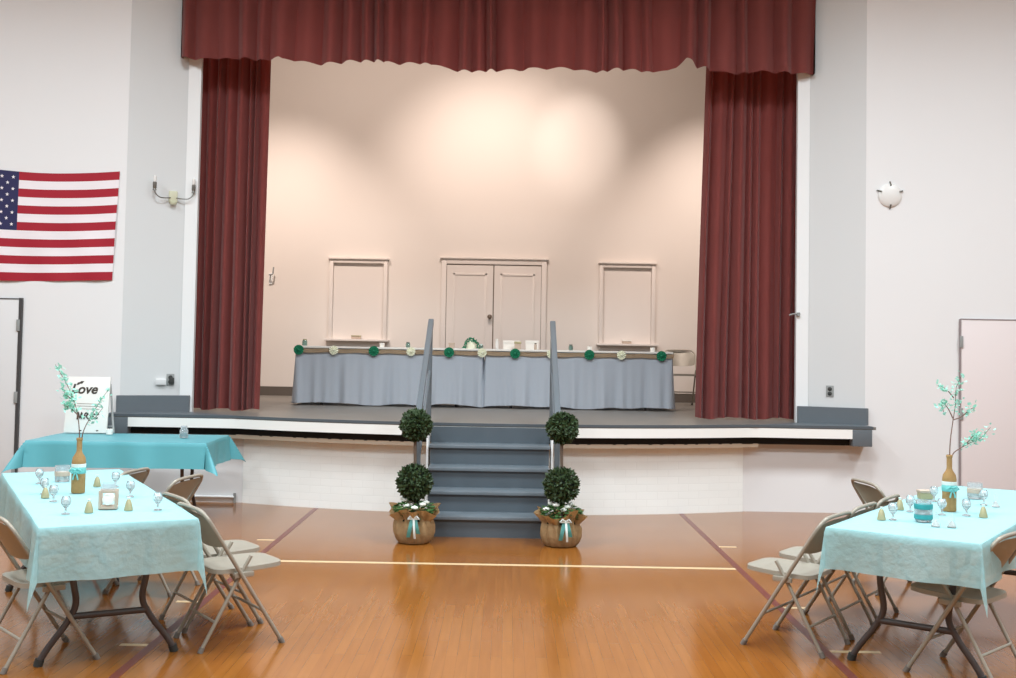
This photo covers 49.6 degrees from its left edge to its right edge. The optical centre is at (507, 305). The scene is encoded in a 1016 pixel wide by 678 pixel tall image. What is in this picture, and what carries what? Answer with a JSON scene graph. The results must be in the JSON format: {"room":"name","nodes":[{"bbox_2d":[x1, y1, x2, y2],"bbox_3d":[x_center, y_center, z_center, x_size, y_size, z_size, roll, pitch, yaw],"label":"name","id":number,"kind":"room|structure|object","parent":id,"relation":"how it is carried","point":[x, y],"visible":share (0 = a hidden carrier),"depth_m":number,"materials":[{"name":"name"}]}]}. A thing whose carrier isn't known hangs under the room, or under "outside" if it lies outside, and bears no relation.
{"room":"auditorium","nodes":[
{"label":"auditorium","id":0,"kind":"room"},
{"bbox_2d":[0,0,243,502],"bbox_3d":[-6.316,-2.015,11.642,7.300,8.000,0.120,1,-2,0],"label":"wall","id":1,"kind":"structure","parent":0,"point":[65,64],"depth_m":11.57,"materials":[{"name":"white paint"}]},
{"bbox_2d":[0,298,23,475],"bbox_3d":[-5.551,0.950,11.446,0.932,2.086,0.044,1,-2,0],"label":"door","id":2,"kind":"structure","parent":1,"relation":"in","point":[11,309],"depth_m":11.45,"materials":[{"name":"white paint"}]},
{"bbox_2d":[0,170,119,280],"bbox_3d":[-4.966,-0.845,11.524,1.760,1.171,0.027,1,-2,0],"label":"flag","id":3,"kind":"object","parent":1,"relation":"attached to","point":[54,226],"visible":1,"depth_m":11.53,"materials":[{"name":"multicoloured fabric"}]},
{"bbox_2d":[107,417,130,433],"bbox_3d":[-3.997,1.222,11.339,0.230,0.170,0.240,1,-2,0],"label":"trim","id":4,"kind":"structure","parent":1,"relation":"attached to","point":[120,423],"depth_m":11.22,"materials":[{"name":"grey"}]},
{"bbox_2d":[110,412,236,415],"bbox_3d":[-3.440,1.119,11.478,1.340,0.006,0.490,1,-2,0],"label":"trim","id":5,"kind":"structure","parent":1,"relation":"attached to","point":[170,413],"depth_m":11.36,"materials":[{"name":"grey wood"}]},
{"bbox_2d":[195,493,235,502],"bbox_3d":[-3.378,1.981,11.410,1.114,0.100,0.028,1,-2,0],"label":"conduit pipe","id":6,"kind":"object","parent":1,"relation":"attached to","point":[234,494],"visible":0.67,"depth_m":11.40,"materials":[{"name":"white metal"}]},
{"bbox_2d":[120,0,188,394],"bbox_3d":[-3.713,-2.419,11.789,0.659,7.090,0.108,2,-2,-25],"label":"wall","id":7,"kind":"structure","parent":0,"point":[159,76],"depth_m":11.68,"materials":[{"name":"grey paint"}]},
{"bbox_2d":[116,395,189,411],"bbox_3d":[-3.732,1.027,11.576,0.742,0.174,0.085,2,-2,-20],"label":"baseboard","id":8,"kind":"structure","parent":7,"relation":"attached to","point":[124,403],"depth_m":11.53,"materials":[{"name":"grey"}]},
{"bbox_2d":[153,175,195,204],"bbox_3d":[-3.558,-1.226,11.711,0.444,0.295,0.102,2,-2,-25],"label":"wall sconce","id":9,"kind":"object","parent":7,"relation":"attached to","point":[173,195],"visible":1,"depth_m":11.72,"materials":[{"name":"beige metal"}]},
{"bbox_2d":[180,58,202,411],"bbox_3d":[-3.395,-1.010,11.855,0.135,4.290,0.140,1,-2,0],"label":"trim","id":10,"kind":"structure","parent":7,"relation":"attached to","point":[194,119],"depth_m":11.78,"materials":[{"name":"white paint"}]},
{"bbox_2d":[193,57,270,410],"bbox_3d":[-3.050,-1.024,12.092,0.785,4.332,0.188,1,-2,0],"label":"stage curtain","id":11,"kind":"object","parent":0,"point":[235,93],"visible":0.84,"depth_m":12.09,"materials":[{"name":"red fabric"}]},
{"bbox_2d":[260,56,705,393],"bbox_3d":[-0.112,-2.191,16.106,9.500,7.090,0.120,1,-2,0],"label":"wall","id":12,"kind":"structure","parent":0,"point":[412,165],"depth_m":16.03,"materials":[{"name":"paint"}]},
{"bbox_2d":[324,257,388,345],"bbox_3d":[-2.169,-0.063,15.883,0.920,1.280,0.160,1,-2,0],"label":"window","id":13,"kind":"structure","parent":12,"relation":"in","point":[357,285],"depth_m":15.95,"materials":[{"name":"beige paint"}]},
{"bbox_2d":[260,386,694,402],"bbox_3d":[-0.172,1.284,15.902,9.500,0.130,0.020,1,-2,0],"label":"baseboard","id":14,"kind":"structure","parent":12,"relation":"attached to","point":[264,390],"depth_m":15.89,"materials":[{"name":"brown"}]},
{"bbox_2d":[440,257,548,359],"bbox_3d":[-0.216,0.322,15.901,1.570,2.050,0.096,1,-2,0],"label":"door","id":15,"kind":"structure","parent":12,"relation":"in","point":[501,299],"depth_m":15.94,"materials":[{"name":"beige paint"}]},
{"bbox_2d":[596,262,658,350],"bbox_3d":[1.730,0.005,15.883,0.890,1.280,0.160,1,-2,0],"label":"window","id":16,"kind":"structure","parent":12,"relation":"in","point":[626,289],"depth_m":15.95,"materials":[{"name":"beige paint"}]},
{"bbox_2d":[108,395,875,429],"bbox_3d":[-0.172,1.264,13.311,9.500,0.030,5.200,1,-2,0],"label":"floor","id":17,"kind":"structure","parent":0,"point":[270,405],"depth_m":12.17,"materials":[{"name":"paint"}]},
{"bbox_2d":[664,349,695,404],"bbox_3d":[2.363,0.978,14.984,0.462,0.774,0.522,1,-2,0],"label":"folding chair","id":18,"kind":"object","parent":17,"relation":"on","point":[682,357],"visible":0.58,"depth_m":15.16,"materials":[{"name":"beige metal"}]},
{"bbox_2d":[695,67,796,419],"bbox_3d":[2.655,-0.924,12.093,1.124,4.332,0.184,1,-2,0],"label":"stage curtain","id":19,"kind":"object","parent":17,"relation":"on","point":[745,356],"visible":0.8,"depth_m":12.11,"materials":[{"name":"red fabric"}]},
{"bbox_2d":[242,439,742,514],"bbox_3d":[-0.154,1.680,11.234,5.190,0.800,0.621,1,-2,0],"label":"wall","id":20,"kind":"structure","parent":0,"point":[345,476],"depth_m":11.13,"materials":[{"name":"white paint"}]},
{"bbox_2d":[131,427,848,445],"bbox_3d":[-0.182,1.279,11.109,7.400,0.170,0.600,1,-2,0],"label":"trim","id":21,"kind":"structure","parent":20,"relation":"attached to","point":[158,430],"depth_m":11.17,"materials":[{"name":"black"}]},
{"bbox_2d":[108,413,872,428],"bbox_3d":[-0.195,1.168,10.985,7.850,0.026,0.556,1,-2,0],"label":"trim","id":22,"kind":"structure","parent":20,"relation":"attached to","point":[109,414],"depth_m":10.99,"materials":[{"name":"wood"}]},
{"bbox_2d":[128,417,852,438],"bbox_3d":[-0.182,1.238,11.020,7.400,0.095,0.621,1,-2,0],"label":"trim","id":23,"kind":"structure","parent":20,"relation":"attached to","point":[132,421],"depth_m":11.08,"materials":[{"name":"white"}]},
{"bbox_2d":[224,434,757,448],"bbox_3d":[-0.174,1.381,11.140,5.500,0.040,0.670,1,-2,0],"label":"trim","id":24,"kind":"structure","parent":20,"relation":"attached to","point":[608,446],"depth_m":11.00,"materials":[{"name":"beige"}]},
{"bbox_2d":[0,502,1015,677],"bbox_3d":[-0.031,1.779,2.033,20.000,0.100,20.200,1,-2,0],"label":"floor","id":25,"kind":"structure","parent":0,"point":[334,620],"depth_m":6.84,"materials":[{"name":"brown wood"}]},
{"bbox_2d":[0,516,100,674],"bbox_3d":[-2.442,1.449,5.731,0.522,0.774,0.462,3,-3,-42],"label":"folding chair","id":26,"kind":"object","parent":25,"relation":"on","point":[11,542],"visible":0.65,"depth_m":5.59,"materials":[{"name":"beige metal"}]},
{"bbox_2d":[5,565,177,667],"bbox_3d":[-2.526,1.494,6.566,0.760,0.745,2.440,2,-3,-28],"label":"folding table","id":27,"kind":"object","parent":25,"relation":"on","point":[38,662],"visible":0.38,"depth_m":5.72,"materials":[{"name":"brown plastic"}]},
{"bbox_2d":[0,469,206,609],"bbox_3d":[-2.523,1.313,6.573,0.853,0.395,2.528,2,-3,-28],"label":"tablecloth","id":28,"kind":"object","parent":27,"relation":"on","point":[102,543],"visible":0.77,"depth_m":5.60,"materials":[{"name":"teal fabric"}]},
{"bbox_2d":[40,478,48,493],"bbox_3d":[-2.731,1.061,6.482,0.052,0.092,0.052,2,-2,-22],"label":"glass favor","id":29,"kind":"object","parent":28,"relation":"on","point":[44,481],"visible":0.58,"depth_m":6.46,"materials":[{"name":"white"}]},
{"bbox_2d":[40,478,48,487],"bbox_3d":[-2.731,1.043,6.483,0.052,0.057,0.052,2,-2,-22],"label":"glass bowl","id":30,"kind":"object","parent":29,"relation":"on","point":[44,481],"depth_m":6.47,"materials":[{"name":"white"}]},
{"bbox_2d":[49,485,58,501],"bbox_3d":[-2.554,1.052,6.182,0.052,0.092,0.052,1,-2,-1],"label":"glass favor","id":31,"kind":"object","parent":28,"relation":"on","point":[53,489],"visible":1,"depth_m":6.17,"materials":[{"name":"white"}]},
{"bbox_2d":[49,485,58,494],"bbox_3d":[-2.553,1.035,6.183,0.052,0.057,0.052,1,-2,-1],"label":"glass bowl","id":32,"kind":"object","parent":31,"relation":"on","point":[53,489],"depth_m":6.17,"materials":[{"name":"white"}]},
{"bbox_2d":[54,465,69,481],"bbox_3d":[-2.869,1.078,7.082,0.096,0.100,0.095,1,-2,0],"label":"glass","id":33,"kind":"object","parent":28,"relation":"on","point":[62,474],"visible":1,"depth_m":7.04,"materials":[{"name":"white"}]},
{"bbox_2d":[61,496,70,514],"bbox_3d":[-2.308,1.040,5.743,0.052,0.092,0.052,3,-3,-41],"label":"glass favor","id":34,"kind":"object","parent":28,"relation":"on","point":[65,500],"visible":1,"depth_m":5.73,"materials":[{"name":"white"}]},
{"bbox_2d":[61,496,70,506],"bbox_3d":[-2.308,1.022,5.744,0.052,0.057,0.052,3,-3,-41],"label":"glass bowl","id":35,"kind":"object","parent":34,"relation":"on","point":[65,500],"depth_m":5.73,"materials":[{"name":"white"}]},
{"bbox_2d":[69,437,85,492],"bbox_3d":[-2.562,0.949,6.555,0.086,0.327,0.108,1,-2,0],"label":"bottle","id":36,"kind":"object","parent":28,"relation":"on","point":[78,466],"visible":1,"depth_m":6.54,"materials":[{"name":"glass"}]},
{"bbox_2d":[55,363,81,437],"bbox_3d":[-2.656,0.602,6.598,0.194,0.522,0.136,2,-2,-22],"label":"leafy branch","id":37,"kind":"object","parent":36,"relation":"in","point":[68,404],"visible":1,"depth_m":6.59,"materials":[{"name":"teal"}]},
{"bbox_2d":[81,388,111,437],"bbox_3d":[-2.469,0.676,6.580,0.174,0.380,0.089,1,-2,0],"label":"leafy branch","id":38,"kind":"object","parent":36,"relation":"in","point":[107,389],"visible":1,"depth_m":6.58,"materials":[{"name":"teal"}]},
{"bbox_2d":[84,499,93,512],"bbox_3d":[-2.214,1.056,5.812,0.046,0.070,0.048,0,-3,30],"label":"cone favor","id":39,"kind":"object","parent":28,"relation":"on","point":[88,508],"visible":1,"depth_m":5.80,"materials":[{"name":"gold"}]},
{"bbox_2d":[98,482,118,508],"bbox_3d":[-2.168,1.030,5.973,0.096,0.135,0.090,2,-2,-14],"label":"candle holder","id":40,"kind":"object","parent":28,"relation":"on","point":[109,488],"visible":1,"depth_m":5.94,"materials":[{"name":"beige"}]},
{"bbox_2d":[102,493,114,504],"bbox_3d":[-2.168,1.047,5.972,0.060,0.060,0.074,2,-2,-14],"label":"candle","id":41,"kind":"object","parent":40,"relation":"on","point":[108,498],"depth_m":5.94,"materials":[{"name":"white wax"}]},
{"bbox_2d":[126,481,134,496],"bbox_3d":[-2.204,1.068,6.422,0.052,0.092,0.052,2,-2,-28],"label":"glass favor","id":42,"kind":"object","parent":28,"relation":"on","point":[130,485],"visible":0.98,"depth_m":6.41,"materials":[{"name":"white"}]},
{"bbox_2d":[126,481,134,490],"bbox_3d":[-2.204,1.050,6.423,0.052,0.057,0.052,2,-2,-28],"label":"glass bowl","id":43,"kind":"object","parent":42,"relation":"on","point":[130,485],"depth_m":6.41,"materials":[{"name":"white"}]},
{"bbox_2d":[153,492,162,510],"bbox_3d":[-1.889,1.054,5.933,0.052,0.092,0.052,1,-2,-9],"label":"glass favor","id":44,"kind":"object","parent":28,"relation":"on","point":[157,497],"visible":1,"depth_m":5.92,"materials":[{"name":"white"}]},
{"bbox_2d":[153,492,162,502],"bbox_3d":[-1.888,1.037,5.933,0.052,0.057,0.052,1,-2,-9],"label":"glass bowl","id":45,"kind":"object","parent":44,"relation":"on","point":[157,497],"depth_m":5.92,"materials":[{"name":"white"}]},
{"bbox_2d":[114,467,149,585],"bbox_3d":[-2.828,1.518,7.684,0.522,0.774,0.462,1,-2,10],"label":"folding chair","id":46,"kind":"object","parent":25,"relation":"on","point":[141,477],"visible":0.24,"depth_m":7.68,"materials":[{"name":"beige metal"}]},
{"bbox_2d":[102,473,202,597],"bbox_3d":[-2.363,1.514,7.374,0.522,0.774,0.462,1,-2,12],"label":"folding chair","id":47,"kind":"object","parent":25,"relation":"on","point":[185,489],"visible":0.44,"depth_m":7.29,"materials":[{"name":"beige metal"}]},
{"bbox_2d":[180,469,196,511],"bbox_3d":[-3.569,1.623,10.403,1.620,0.745,0.920,1,-2,-1],"label":"folding table","id":48,"kind":"object","parent":25,"relation":"on","point":[181,470],"visible":0.1,"depth_m":10.58,"materials":[{"name":"black metal"}]},
{"bbox_2d":[2,433,245,475],"bbox_3d":[-3.565,1.388,10.412,1.910,0.285,1.216,1,-2,-1],"label":"tablecloth","id":49,"kind":"object","parent":48,"relation":"on","point":[100,450],"visible":0.94,"depth_m":9.94,"materials":[{"name":"teal fabric"}]},
{"bbox_2d":[64,376,110,432],"bbox_3d":[-4.120,0.968,10.783,0.410,0.546,0.110,1,-2,-3],"label":"love sign","id":50,"kind":"object","parent":49,"relation":"on","point":[91,389],"visible":0.85,"depth_m":10.77,"materials":[{"name":"white paper"}]},
{"bbox_2d":[108,384,114,432],"bbox_3d":[-4.028,1.010,10.901,0.408,0.477,0.179,0,-2,13],"label":"easel","id":51,"kind":"object","parent":49,"relation":"on","point":[111,399],"visible":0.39,"depth_m":10.83,"materials":[{"name":"grey"}]},
{"bbox_2d":[179,426,187,437],"bbox_3d":[-3.081,1.196,10.460,0.080,0.110,0.079,1,-2,0],"label":"jar","id":52,"kind":"object","parent":49,"relation":"on","point":[183,431],"visible":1,"depth_m":10.43,"materials":[{"name":"clear glass"}]},
{"bbox_2d":[159,492,263,633],"bbox_3d":[-1.768,1.493,6.551,0.522,0.774,0.462,3,-3,-37],"label":"folding chair","id":53,"kind":"object","parent":25,"relation":"on","point":[235,546],"visible":0.35,"depth_m":6.49,"materials":[{"name":"beige metal"}]},
{"bbox_2d":[108,508,317,677],"bbox_3d":[-1.938,1.868,6.532,0.050,0.001,9.200,1,-2,0],"label":"floor line","id":54,"kind":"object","parent":25,"relation":"on","point":[155,642],"depth_m":6.44,"materials":[{"name":"red paint"}]},
{"bbox_2d":[174,502,284,653],"bbox_3d":[-1.558,1.481,6.146,0.522,0.774,0.462,3,-3,-36],"label":"folding chair","id":55,"kind":"object","parent":25,"relation":"on","point":[243,565],"visible":0.79,"depth_m":6.04,"materials":[{"name":"beige metal"}]},
{"bbox_2d":[389,407,440,543],"bbox_3d":[-0.789,1.423,9.303,0.445,1.133,0.464,1,-2,0],"label":"topiary","id":56,"kind":"object","parent":25,"relation":"on","point":[412,524],"visible":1,"depth_m":9.22,"materials":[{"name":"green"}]},
{"bbox_2d":[416,319,433,505],"bbox_3d":[-0.784,1.065,10.246,0.054,1.930,1.420,1,-2,0],"label":"handrail","id":57,"kind":"object","parent":25,"relation":"on","point":[426,371],"visible":0.41,"depth_m":10.47,"materials":[{"name":"grey wood"}]},
{"bbox_2d":[425,426,552,538],"bbox_3d":[-0.178,1.597,10.132,1.206,0.880,1.148,1,-2,0],"label":"steps","id":58,"kind":"structure","parent":25,"relation":"on","point":[487,481],"depth_m":10.12,"materials":[{"name":"grey paint"}]},
{"bbox_2d":[281,560,735,569],"bbox_3d":[-0.089,1.971,8.380,3.650,0.001,0.060,1,-2,0],"label":"trim","id":59,"kind":"structure","parent":25,"relation":"on","point":[281,560],"depth_m":8.38,"materials":[{"name":"beige paint"}]},
{"bbox_2d":[549,321,560,510],"bbox_3d":[0.431,1.087,10.246,0.054,1.930,1.420,1,-2,0],"label":"handrail","id":60,"kind":"object","parent":25,"relation":"on","point":[554,403],"visible":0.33,"depth_m":10.31,"materials":[{"name":"grey wood"}]},
{"bbox_2d":[534,411,586,547],"bbox_3d":[0.456,1.444,9.281,0.435,1.133,0.469,0,-2,14],"label":"topiary","id":61,"kind":"object","parent":25,"relation":"on","point":[561,527],"visible":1,"depth_m":9.19,"materials":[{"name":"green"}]},
{"bbox_2d":[679,514,857,677],"bbox_3d":[1.762,1.935,6.582,0.050,0.001,9.300,1,-2,0],"label":"trim","id":62,"kind":"structure","parent":25,"relation":"on","point":[801,628],"depth_m":7.25,"materials":[{"name":"red paint"}]},
{"bbox_2d":[740,511,851,658],"bbox_3d":[1.651,1.541,6.266,0.522,0.774,0.462,-1,-3,38],"label":"folding chair","id":63,"kind":"object","parent":25,"relation":"on","point":[783,571],"visible":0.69,"depth_m":6.16,"materials":[{"name":"beige metal"}]},
{"bbox_2d":[773,502,876,639],"bbox_3d":[1.930,1.561,6.661,0.522,0.774,0.462,-1,-3,37],"label":"folding chair","id":64,"kind":"object","parent":25,"relation":"on","point":[791,553],"visible":0.36,"depth_m":6.64,"materials":[{"name":"beige metal"}]},
{"bbox_2d":[804,494,899,619],"bbox_3d":[2.210,1.581,7.051,0.522,0.774,0.462,-1,-3,36],"label":"folding chair","id":65,"kind":"object","parent":25,"relation":"on","point":[879,504],"visible":0.22,"depth_m":6.93,"materials":[{"name":"beige metal"}]},
{"bbox_2d":[829,650,881,653],"bbox_3d":[1.927,1.919,6.102,0.280,0.001,0.044,1,-2,0],"label":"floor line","id":66,"kind":"structure","parent":25,"relation":"on","point":[831,651],"depth_m":6.10,"materials":[{"name":"beige paint"}]},
{"bbox_2d":[851,478,911,595],"bbox_3d":[2.733,1.618,7.774,0.522,0.774,0.462,1,-2,-8],"label":"folding chair","id":67,"kind":"object","parent":25,"relation":"on","point":[867,494],"visible":0.35,"depth_m":7.73,"materials":[{"name":"beige metal"}]},
{"bbox_2d":[847,570,1015,677],"bbox_3d":[2.681,1.583,6.528,0.760,0.745,2.440,-1,-3,35],"label":"folding table","id":68,"kind":"object","parent":25,"relation":"on","point":[950,629],"visible":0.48,"depth_m":5.78,"materials":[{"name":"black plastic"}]},
{"bbox_2d":[816,486,1015,614],"bbox_3d":[2.684,1.378,6.536,0.839,0.346,2.513,-1,-3,35],"label":"tablecloth","id":69,"kind":"object","parent":68,"relation":"on","point":[905,548],"visible":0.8,"depth_m":5.63,"materials":[{"name":"teal fabric"}]},
{"bbox_2d":[888,503,897,520],"bbox_3d":[2.115,1.129,6.043,0.052,0.092,0.052,3,-3,-35],"label":"glass favor","id":70,"kind":"object","parent":69,"relation":"on","point":[892,507],"visible":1,"depth_m":6.03,"materials":[{"name":"white"}]},
{"bbox_2d":[888,503,897,512],"bbox_3d":[2.115,1.111,6.043,0.052,0.057,0.052,3,-3,-35],"label":"glass bowl","id":71,"kind":"object","parent":70,"relation":"on","point":[892,507],"depth_m":6.03,"materials":[{"name":"white"}]},
{"bbox_2d":[906,495,914,511],"bbox_3d":[2.330,1.145,6.372,0.052,0.092,0.052,-1,-3,36],"label":"glass favor","id":72,"kind":"object","parent":69,"relation":"on","point":[910,500],"visible":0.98,"depth_m":6.36,"materials":[{"name":"white"}]},
{"bbox_2d":[906,495,914,504],"bbox_3d":[2.331,1.127,6.373,0.052,0.057,0.052,-1,-3,36],"label":"glass bowl","id":73,"kind":"object","parent":72,"relation":"on","point":[910,500],"depth_m":6.36,"materials":[{"name":"white"}]},
{"bbox_2d":[914,499,932,521],"bbox_3d":[2.271,1.119,6.013,0.099,0.115,0.098,1,-2,0],"label":"jar","id":74,"kind":"object","parent":69,"relation":"on","point":[923,508],"visible":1,"depth_m":5.97,"materials":[{"name":"clear glass"}]},
{"bbox_2d":[916,489,932,498],"bbox_3d":[2.640,1.192,6.961,0.088,0.055,0.068,1,-2,0],"label":"gift box","id":75,"kind":"object","parent":69,"relation":"on","point":[921,493],"visible":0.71,"depth_m":6.93,"materials":[{"name":"beige cardboard"}]},
{"bbox_2d":[930,486,938,501],"bbox_3d":[2.650,1.169,6.842,0.052,0.092,0.052,-1,-3,38],"label":"glass favor","id":76,"kind":"object","parent":69,"relation":"on","point":[934,490],"visible":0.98,"depth_m":6.83,"materials":[{"name":"white"}]},
{"bbox_2d":[930,486,938,495],"bbox_3d":[2.650,1.151,6.843,0.052,0.057,0.052,-1,-3,38],"label":"glass bowl","id":77,"kind":"object","parent":76,"relation":"on","point":[934,490],"depth_m":6.83,"materials":[{"name":"white"}]},
{"bbox_2d":[931,512,940,526],"bbox_3d":[2.273,1.131,5.842,0.046,0.079,0.046,0,-2,25],"label":"party favor","id":78,"kind":"object","parent":69,"relation":"on","point":[935,523],"visible":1,"depth_m":5.83,"materials":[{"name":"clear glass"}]},
{"bbox_2d":[937,498,946,515],"bbox_3d":[2.470,1.143,6.262,0.052,0.092,0.052,3,-3,-40],"label":"glass favor","id":79,"kind":"object","parent":69,"relation":"on","point":[941,502],"visible":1,"depth_m":6.25,"materials":[{"name":"white"}]},
{"bbox_2d":[937,498,946,508],"bbox_3d":[2.471,1.125,6.263,0.052,0.057,0.052,3,-3,-41],"label":"glass bowl","id":80,"kind":"object","parent":79,"relation":"on","point":[941,502],"depth_m":6.25,"materials":[{"name":"white"}]},
{"bbox_2d":[941,455,959,511],"bbox_3d":[2.582,1.034,6.426,0.086,0.327,0.108,1,-2,0],"label":"bottle","id":81,"kind":"object","parent":69,"relation":"on","point":[949,486],"visible":1,"depth_m":6.40,"materials":[{"name":"gold metal"}]},
{"bbox_2d":[933,373,976,454],"bbox_3d":[2.620,0.662,6.455,0.262,0.573,0.110,1,-2,0],"label":"leafy branch","id":82,"kind":"object","parent":81,"relation":"in","point":[943,401],"visible":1,"depth_m":6.45,"materials":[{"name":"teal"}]},
{"bbox_2d":[952,423,995,454],"bbox_3d":[2.726,0.812,6.459,0.278,0.259,0.104,1,-2,0],"label":"leafy branch","id":83,"kind":"object","parent":81,"relation":"in","point":[974,438],"visible":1,"depth_m":6.45,"materials":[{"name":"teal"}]},
{"bbox_2d":[947,513,956,527],"bbox_3d":[2.350,1.131,5.822,0.046,0.079,0.046,0,-2,25],"label":"party favor","id":84,"kind":"object","parent":69,"relation":"on","point":[951,524],"visible":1,"depth_m":5.81,"materials":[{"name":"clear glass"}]},
{"bbox_2d":[961,499,970,515],"bbox_3d":[2.605,1.145,6.252,0.052,0.092,0.052,-1,-3,40],"label":"glass favor","id":85,"kind":"object","parent":69,"relation":"on","point":[966,503],"visible":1,"depth_m":6.24,"materials":[{"name":"white"}]},
{"bbox_2d":[961,499,970,508],"bbox_3d":[2.606,1.127,6.253,0.052,0.057,0.052,-1,-3,40],"label":"glass bowl","id":86,"kind":"object","parent":85,"relation":"on","point":[966,503],"depth_m":6.24,"materials":[{"name":"white"}]},
{"bbox_2d":[967,482,982,498],"bbox_3d":[2.980,1.178,7.022,0.096,0.100,0.095,1,-2,0],"label":"glass","id":87,"kind":"object","parent":69,"relation":"on","point":[973,488],"visible":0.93,"depth_m":6.99,"materials":[{"name":"white"}]},
{"bbox_2d":[979,489,987,505],"bbox_3d":[2.903,1.168,6.712,0.052,0.092,0.052,1,-2,4],"label":"glass favor","id":88,"kind":"object","parent":69,"relation":"on","point":[983,493],"visible":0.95,"depth_m":6.70,"materials":[{"name":"white"}]},
{"bbox_2d":[979,489,987,498],"bbox_3d":[2.903,1.150,6.713,0.052,0.057,0.052,1,-2,4],"label":"glass bowl","id":89,"kind":"object","parent":88,"relation":"on","point":[983,493],"depth_m":6.69,"materials":[{"name":"white"}]},
{"bbox_2d":[903,531,1015,677],"bbox_3d":[2.400,1.534,5.740,0.462,0.774,0.522,3,-3,-44],"label":"folding chair","id":90,"kind":"object","parent":25,"relation":"on","point":[1005,550],"visible":0.76,"depth_m":5.65,"materials":[{"name":"beige metal"}]},
{"bbox_2d":[808,0,866,407],"bbox_3d":[3.515,-2.293,11.789,0.643,7.090,0.108,0,-2,26],"label":"wall","id":91,"kind":"structure","parent":0,"point":[838,85],"depth_m":11.68,"materials":[{"name":"grey paint"}]},
{"bbox_2d":[794,73,809,422],"bbox_3d":[3.161,-0.896,11.855,0.130,4.290,0.140,1,-2,0],"label":"trim","id":92,"kind":"structure","parent":91,"relation":"attached to","point":[803,79],"depth_m":11.78,"materials":[{"name":"white paint"}]},
{"bbox_2d":[797,406,867,424],"bbox_3d":[3.414,1.152,11.577,0.724,0.174,0.086,0,-2,20],"label":"baseboard","id":93,"kind":"structure","parent":91,"relation":"attached to","point":[805,414],"depth_m":11.54,"materials":[{"name":"grey wood"}]},
{"bbox_2d":[743,0,1015,512],"bbox_3d":[6.267,-1.795,11.642,7.530,8.000,0.120,1,-2,0],"label":"wall","id":94,"kind":"structure","parent":0,"point":[941,89],"depth_m":11.54,"materials":[{"name":"white paint"}]},
{"bbox_2d":[762,422,871,426],"bbox_3d":[3.149,1.234,11.478,1.140,0.006,0.490,1,-2,0],"label":"trim","id":95,"kind":"structure","parent":94,"relation":"attached to","point":[795,423],"depth_m":11.35,"materials":[{"name":"grey wood"}]},
{"bbox_2d":[849,430,871,446],"bbox_3d":[3.617,1.355,11.339,0.200,0.170,0.240,1,-2,0],"label":"trim","id":96,"kind":"structure","parent":94,"relation":"attached to","point":[861,438],"depth_m":11.22,"materials":[{"name":"grey wood"}]},
{"bbox_2d":[877,181,902,208],"bbox_3d":[4.011,-1.163,11.537,0.281,0.298,0.045,1,-2,0],"label":"wall light","id":97,"kind":"object","parent":94,"relation":"attached to","point":[889,195],"visible":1,"depth_m":11.53,"materials":[{"name":"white glass"}]},
{"bbox_2d":[959,319,1015,489],"bbox_3d":[5.162,1.159,11.445,0.938,2.042,0.044,1,-2,0],"label":"door","id":98,"kind":"structure","parent":94,"relation":"in","point":[987,347],"depth_m":11.44,"materials":[{"name":"white paint"}]},
{"bbox_3d":[-0.057,-4.494,12.016,6.690,2.800,0.150,1,-2,0],"label":"wall header","id":99,"kind":"structure","parent":0,"visible":0},
{"bbox_2d":[181,0,815,75],"bbox_3d":[-0.089,-3.301,11.755,6.787,1.605,0.260,1,-2,0],"label":"valance","id":100,"kind":"object","parent":99,"relation":"hanging from","point":[735,37],"visible":1,"depth_m":11.72,"materials":[{"name":"red fabric"}]},
{"bbox_3d":[-1.466,0.891,13.895,2.260,0.720,0.720,1,-2,0],"label":"folding table","id":101,"kind":"object","parent":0,"visible":0},
{"bbox_2d":[291,346,485,406],"bbox_3d":[-1.454,0.879,13.897,2.464,0.715,0.979,1,-2,0],"label":"tablecloth","id":102,"kind":"object","parent":101,"relation":"on","point":[351,378],"visible":0.84,"depth_m":13.50,"materials":[{"name":"grey fabric"}]},
{"bbox_2d":[462,337,479,348],"bbox_3d":[-0.458,0.475,13.783,0.253,0.179,0.140,1,-2,0],"label":"centrepiece","id":103,"kind":"object","parent":102,"relation":"on","point":[471,344],"visible":0.99,"depth_m":13.75,"materials":[{"name":"green plant"}]},
{"bbox_2d":[303,348,673,358],"bbox_3d":[-0.293,0.581,13.501,4.655,0.058,0.008,1,-2,0],"label":"garland","id":104,"kind":"object","parent":102,"relation":"attached to","point":[321,349],"visible":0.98,"depth_m":13.50},
{"bbox_3d":[0.869,0.931,13.895,2.260,0.720,0.720,1,-2,0],"label":"folding table","id":105,"kind":"object","parent":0,"visible":0},
{"bbox_2d":[483,349,675,408],"bbox_3d":[0.861,0.920,13.893,2.449,0.715,0.948,1,-2,0],"label":"tablecloth","id":106,"kind":"object","parent":105,"relation":"on","point":[605,382],"visible":0.88,"depth_m":13.50,"materials":[{"name":"grey fabric"}]},
{"bbox_2d":[503,340,514,348],"bbox_3d":[0.041,0.492,13.891,0.208,0.110,0.128,1,-2,0],"label":"gift box","id":107,"kind":"object","parent":106,"relation":"on","point":[506,344],"visible":0.57,"depth_m":13.83,"materials":[{"name":"white paper"}]},
{"bbox_2d":[525,340,538,349],"bbox_3d":[0.301,0.492,13.841,0.168,0.115,0.128,1,-2,0],"label":"gift box","id":108,"kind":"object","parent":106,"relation":"on","point":[529,344],"visible":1,"depth_m":13.78,"materials":[{"name":"white paper"}]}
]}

